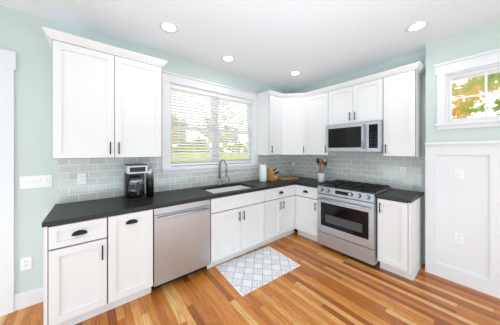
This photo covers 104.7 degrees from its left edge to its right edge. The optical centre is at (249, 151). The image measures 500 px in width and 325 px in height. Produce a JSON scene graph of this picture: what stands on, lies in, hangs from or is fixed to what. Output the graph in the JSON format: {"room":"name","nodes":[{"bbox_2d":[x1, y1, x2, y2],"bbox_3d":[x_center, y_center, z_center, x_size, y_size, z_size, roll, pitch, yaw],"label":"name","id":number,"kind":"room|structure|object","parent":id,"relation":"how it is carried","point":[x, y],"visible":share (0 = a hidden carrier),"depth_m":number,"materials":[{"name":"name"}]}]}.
{"room":"kitchen","nodes":[
{"label":"kitchen","id":0,"kind":"room"},
{"bbox_2d":[0,5,289,294],"bbox_3d":[-1.363,0.077,2.458,5.900,2.725,0.150,0,0,-39],"label":"wall","id":1,"kind":"structure","parent":0,"point":[22,33],"depth_m":1.82,"materials":[{"name":"green paint"}]},
{"bbox_2d":[0,49,16,315],"bbox_3d":[-2.558,0.275,1.379,1.149,2.330,0.027,0,0,-39],"label":"door frame","id":2,"kind":"structure","parent":1,"relation":"attached to","point":[8,59],"depth_m":1.70,"materials":[{"name":"white paint"}]},
{"bbox_2d":[20,256,31,270],"bbox_3d":[-2.071,1.040,1.784,0.070,0.115,0.008,0,0,-39],"label":"outlet","id":3,"kind":"object","parent":1,"relation":"attached to","point":[26,262],"visible":1,"depth_m":1.78,"materials":[{"name":"white plastic"}]},
{"bbox_2d":[14,286,43,310],"bbox_3d":[0.236,1.367,0.312,5.389,0.145,5.198,0,0,-39],"label":"baseboard","id":4,"kind":"structure","parent":1,"relation":"attached to","point":[34,296],"depth_m":1.79,"materials":[{"name":"white paint"}]},
{"bbox_2d":[20,175,51,188],"bbox_3d":[-2.016,0.289,1.823,0.198,0.115,0.016,0,0,-39],"label":"switch plate","id":5,"kind":"object","parent":1,"relation":"attached to","point":[26,182],"visible":1,"depth_m":1.81,"materials":[{"name":"white plastic"}]},
{"bbox_2d":[42,26,167,158],"bbox_3d":[-1.449,-0.480,2.048,0.990,1.101,0.375,0,0,-39],"label":"upper cabinet","id":6,"kind":"object","parent":1,"relation":"attached to","point":[106,99],"visible":1,"depth_m":1.88,"materials":[{"name":"white paint"}]},
{"bbox_2d":[162,70,258,174],"bbox_3d":[-0.545,-0.367,3.085,1.653,1.361,0.198,0,0,-39],"label":"window","id":7,"kind":"structure","parent":1,"relation":"in","point":[168,78],"depth_m":2.87,"materials":[{"name":"white paint"}]},
{"bbox_2d":[171,85,251,165],"bbox_3d":[-0.532,-0.350,3.073,1.421,1.100,0.054,0,0,-39],"label":"window blinds","id":8,"kind":"object","parent":7,"relation":"attached to","point":[178,89],"visible":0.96,"depth_m":2.97,"materials":[{"name":"white plastic"}]},
{"bbox_2d":[58,155,421,203],"bbox_3d":[0.153,0.298,2.201,3.562,0.454,2.152,0,0,-39],"label":"tile backsplash","id":9,"kind":"structure","parent":1,"relation":"attached to","point":[104,176],"depth_m":2.67,"materials":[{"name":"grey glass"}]},
{"bbox_2d":[77,173,85,184],"bbox_3d":[-1.763,0.290,2.022,0.070,0.115,0.008,0,0,-39],"label":"outlet","id":10,"kind":"object","parent":9,"relation":"attached to","point":[81,177],"visible":1,"depth_m":2.02,"materials":[{"name":"white plastic"}]},
{"bbox_2d":[400,167,405,174],"bbox_3d":[2.084,0.270,2.626,0.008,0.115,0.070,0,0,-39],"label":"outlet","id":11,"kind":"object","parent":9,"relation":"attached to","point":[402,169],"visible":1,"depth_m":2.62,"materials":[{"name":"white plastic"}]},
{"bbox_2d":[0,0,499,90],"bbox_3d":[0.318,-1.335,0.377,5.900,0.100,5.500,0,0,-39],"label":"ceiling","id":12,"kind":"structure","parent":0,"point":[268,40],"depth_m":2.01,"materials":[{"name":"white paint"}]},
{"bbox_2d":[159,21,178,32],"bbox_3d":[-0.839,-1.281,2.001,0.190,0.008,0.190,0,0,-39],"label":"recessed light","id":13,"kind":"object","parent":12,"relation":"in","point":[169,27],"visible":1,"depth_m":1.99,"materials":[{"name":"white paint"}]},
{"bbox_2d":[221,55,234,61],"bbox_3d":[-0.305,-1.281,2.676,0.190,0.008,0.190,0,0,-39],"label":"recessed light","id":14,"kind":"object","parent":12,"relation":"in","point":[227,58],"visible":1,"depth_m":2.67,"materials":[{"name":"white paint"}]},
{"bbox_2d":[289,71,300,75],"bbox_3d":[0.744,-1.281,3.176,0.190,0.008,0.190,0,0,-39],"label":"recessed light","id":15,"kind":"object","parent":12,"relation":"in","point":[293,73],"visible":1,"depth_m":3.18,"materials":[{"name":"white paint"}]},
{"bbox_2d":[405,20,429,31],"bbox_3d":[1.719,-1.281,1.984,0.190,0.008,0.190,0,0,-39],"label":"recessed light","id":16,"kind":"object","parent":12,"relation":"in","point":[416,26],"visible":1,"depth_m":1.98,"materials":[{"name":"white paint"}]},
{"bbox_2d":[0,229,499,324],"bbox_3d":[0.318,1.465,0.377,5.900,0.050,5.500,0,0,-39],"label":"floor","id":17,"kind":"structure","parent":0,"point":[329,286],"depth_m":1.85,"materials":[{"name":"brown wood"}]},
{"bbox_2d":[44,184,294,324],"bbox_3d":[-0.319,1.000,2.775,3.572,0.881,0.662,0,0,-39],"label":"base cabinet","id":18,"kind":"object","parent":17,"relation":"on","point":[96,266],"visible":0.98,"depth_m":1.74,"materials":[{"name":"white paint"}]},
{"bbox_2d":[42,176,423,226],"bbox_3d":[0.151,0.640,2.186,3.580,0.230,2.170,0,0,-39],"label":"countertop","id":19,"kind":"structure","parent":18,"relation":"on","point":[63,213],"depth_m":2.13,"materials":[{"name":"black stone"}]},
{"bbox_2d":[124,163,153,201],"bbox_3d":[-1.223,0.336,2.154,0.275,0.378,0.300,0,0,-39],"label":"coffee maker","id":20,"kind":"object","parent":19,"relation":"on","point":[134,187],"visible":1,"depth_m":2.08,"materials":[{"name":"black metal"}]},
{"bbox_2d":[218,159,229,184],"bbox_3d":[-0.350,0.325,2.961,0.218,0.401,0.252,0,0,-39],"label":"gooseneck faucet","id":21,"kind":"object","parent":19,"relation":"on","point":[223,160],"visible":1,"depth_m":2.96,"materials":[{"name":"silver metal"}]},
{"bbox_2d":[259,163,266,181],"bbox_3d":[0.225,0.360,3.310,0.150,0.330,0.150,0,0,-39],"label":"paper towel holder","id":22,"kind":"object","parent":19,"relation":"on","point":[263,168],"visible":1,"depth_m":3.26,"materials":[{"name":"white paper"}]},
{"bbox_2d":[267,167,278,180],"bbox_3d":[0.413,0.407,3.418,0.100,0.235,0.269,0,0,-39],"label":"knife block","id":23,"kind":"object","parent":19,"relation":"on","point":[271,174],"visible":0.98,"depth_m":3.40,"materials":[{"name":"brown wood"}]},
{"bbox_2d":[278,176,298,179],"bbox_3d":[0.705,0.516,3.685,0.400,0.018,0.260,0,0,-27],"label":"cutting board","id":24,"kind":"object","parent":19,"relation":"on","point":[287,177],"visible":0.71,"depth_m":3.62,"materials":[{"name":"brown wood"}]},
{"bbox_2d":[316,158,326,181],"bbox_3d":[1.221,0.323,3.292,0.183,0.404,0.188,0,0,-39],"label":"utensil crock","id":25,"kind":"object","parent":19,"relation":"on","point":[321,176],"visible":0.98,"depth_m":3.25,"materials":[{"name":"white ceramic"}]},
{"bbox_2d":[152,199,209,288],"bbox_3d":[-0.878,1.006,2.300,0.607,0.868,0.646,0,0,-39],"label":"dishwasher","id":26,"kind":"object","parent":17,"relation":"on","point":[181,232],"visible":0.84,"depth_m":2.06,"materials":[{"name":"silver metal"}]},
{"bbox_2d":[216,246,300,295],"bbox_3d":[0.104,1.436,2.409,0.880,0.006,0.600,0,0,-36],"label":"kitchen mat","id":27,"kind":"object","parent":17,"relation":"on","point":[249,272],"visible":1,"depth_m":2.35,"materials":[{"name":"white fabric"}]},
{"bbox_2d":[317,180,391,266],"bbox_3d":[1.481,0.962,2.792,0.731,0.957,0.757,0,0,-39],"label":"gas range","id":28,"kind":"object","parent":17,"relation":"on","point":[347,211],"visible":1,"depth_m":2.55,"materials":[{"name":"silver metal"}]},
{"bbox_2d":[295,184,422,280],"bbox_3d":[1.474,1.000,2.869,0.662,0.881,1.554,0,0,-39],"label":"base cabinet","id":29,"kind":"object","parent":17,"relation":"on","point":[400,224],"visible":0.82,"depth_m":2.25,"materials":[{"name":"white paint"}]},
{"bbox_2d":[290,50,425,263],"bbox_3d":[1.617,0.077,3.345,0.150,2.725,2.215,0,0,-39],"label":"wall","id":30,"kind":"structure","parent":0,"point":[420,56],"depth_m":2.71,"materials":[{"name":"green paint"}]},
{"bbox_2d":[257,61,425,156],"bbox_3d":[1.168,-0.480,2.990,0.987,1.101,2.197,0,0,-39],"label":"upper cabinet","id":31,"kind":"object","parent":30,"relation":"attached to","point":[291,123],"visible":0.96,"depth_m":2.88,"materials":[{"name":"white paint"}]},
{"bbox_2d":[326,120,382,151],"bbox_3d":[1.585,-0.195,2.895,0.457,0.421,0.757,0,0,-39],"label":"microwave","id":32,"kind":"object","parent":31,"relation":"attached to","point":[366,136],"visible":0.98,"depth_m":2.72,"materials":[{"name":"silver metal"}]},
{"bbox_2d":[426,21,499,141],"bbox_3d":[3.180,0.077,1.265,0.330,2.725,2.985,0,0,-39],"label":"wall","id":33,"kind":"structure","parent":0,"point":[485,38],"depth_m":2.13,"materials":[{"name":"green paint"}]},
{"bbox_2d":[425,140,499,297],"bbox_3d":[3.031,0.667,1.146,0.049,1.545,2.982,0,0,-39],"label":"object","id":34,"kind":"structure","parent":33,"relation":"attached to","point":[470,206],"depth_m":2.07,"materials":[{"name":"white paint"}]},
{"bbox_2d":[454,232,463,244],"bbox_3d":[2.279,0.950,2.102,0.008,0.115,0.070,0,0,-39],"label":"outlet","id":35,"kind":"object","parent":34,"relation":"attached to","point":[458,237],"visible":1,"depth_m":2.10,"materials":[{"name":"white plastic"}]},
{"bbox_2d":[454,168,463,179],"bbox_3d":[2.276,0.250,2.100,0.016,0.115,0.070,0,0,-39],"label":"light switch","id":36,"kind":"object","parent":34,"relation":"attached to","point":[458,173],"visible":1,"depth_m":2.10,"materials":[{"name":"white plastic"}]},
{"bbox_2d":[434,48,499,129],"bbox_3d":[2.669,-0.622,1.861,0.373,0.753,1.261,0,0,-39],"label":"window","id":37,"kind":"structure","parent":33,"relation":"in","point":[488,62],"depth_m":2.10,"materials":[{"name":"white paint"}]},
{"label":"outside","id":38,"kind":"structure","parent":0,"visible":0},
{"bbox_2d":[172,92,246,160],"bbox_3d":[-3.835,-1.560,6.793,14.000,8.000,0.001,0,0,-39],"label":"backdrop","id":39,"kind":"structure","parent":38,"point":[175,92],"depth_m":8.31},
{"bbox_2d":[452,73,499,118],"bbox_3d":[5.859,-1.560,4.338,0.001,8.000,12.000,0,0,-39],"label":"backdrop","id":40,"kind":"structure","parent":38,"point":[470,107],"depth_m":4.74,"materials":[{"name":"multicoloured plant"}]}
]}

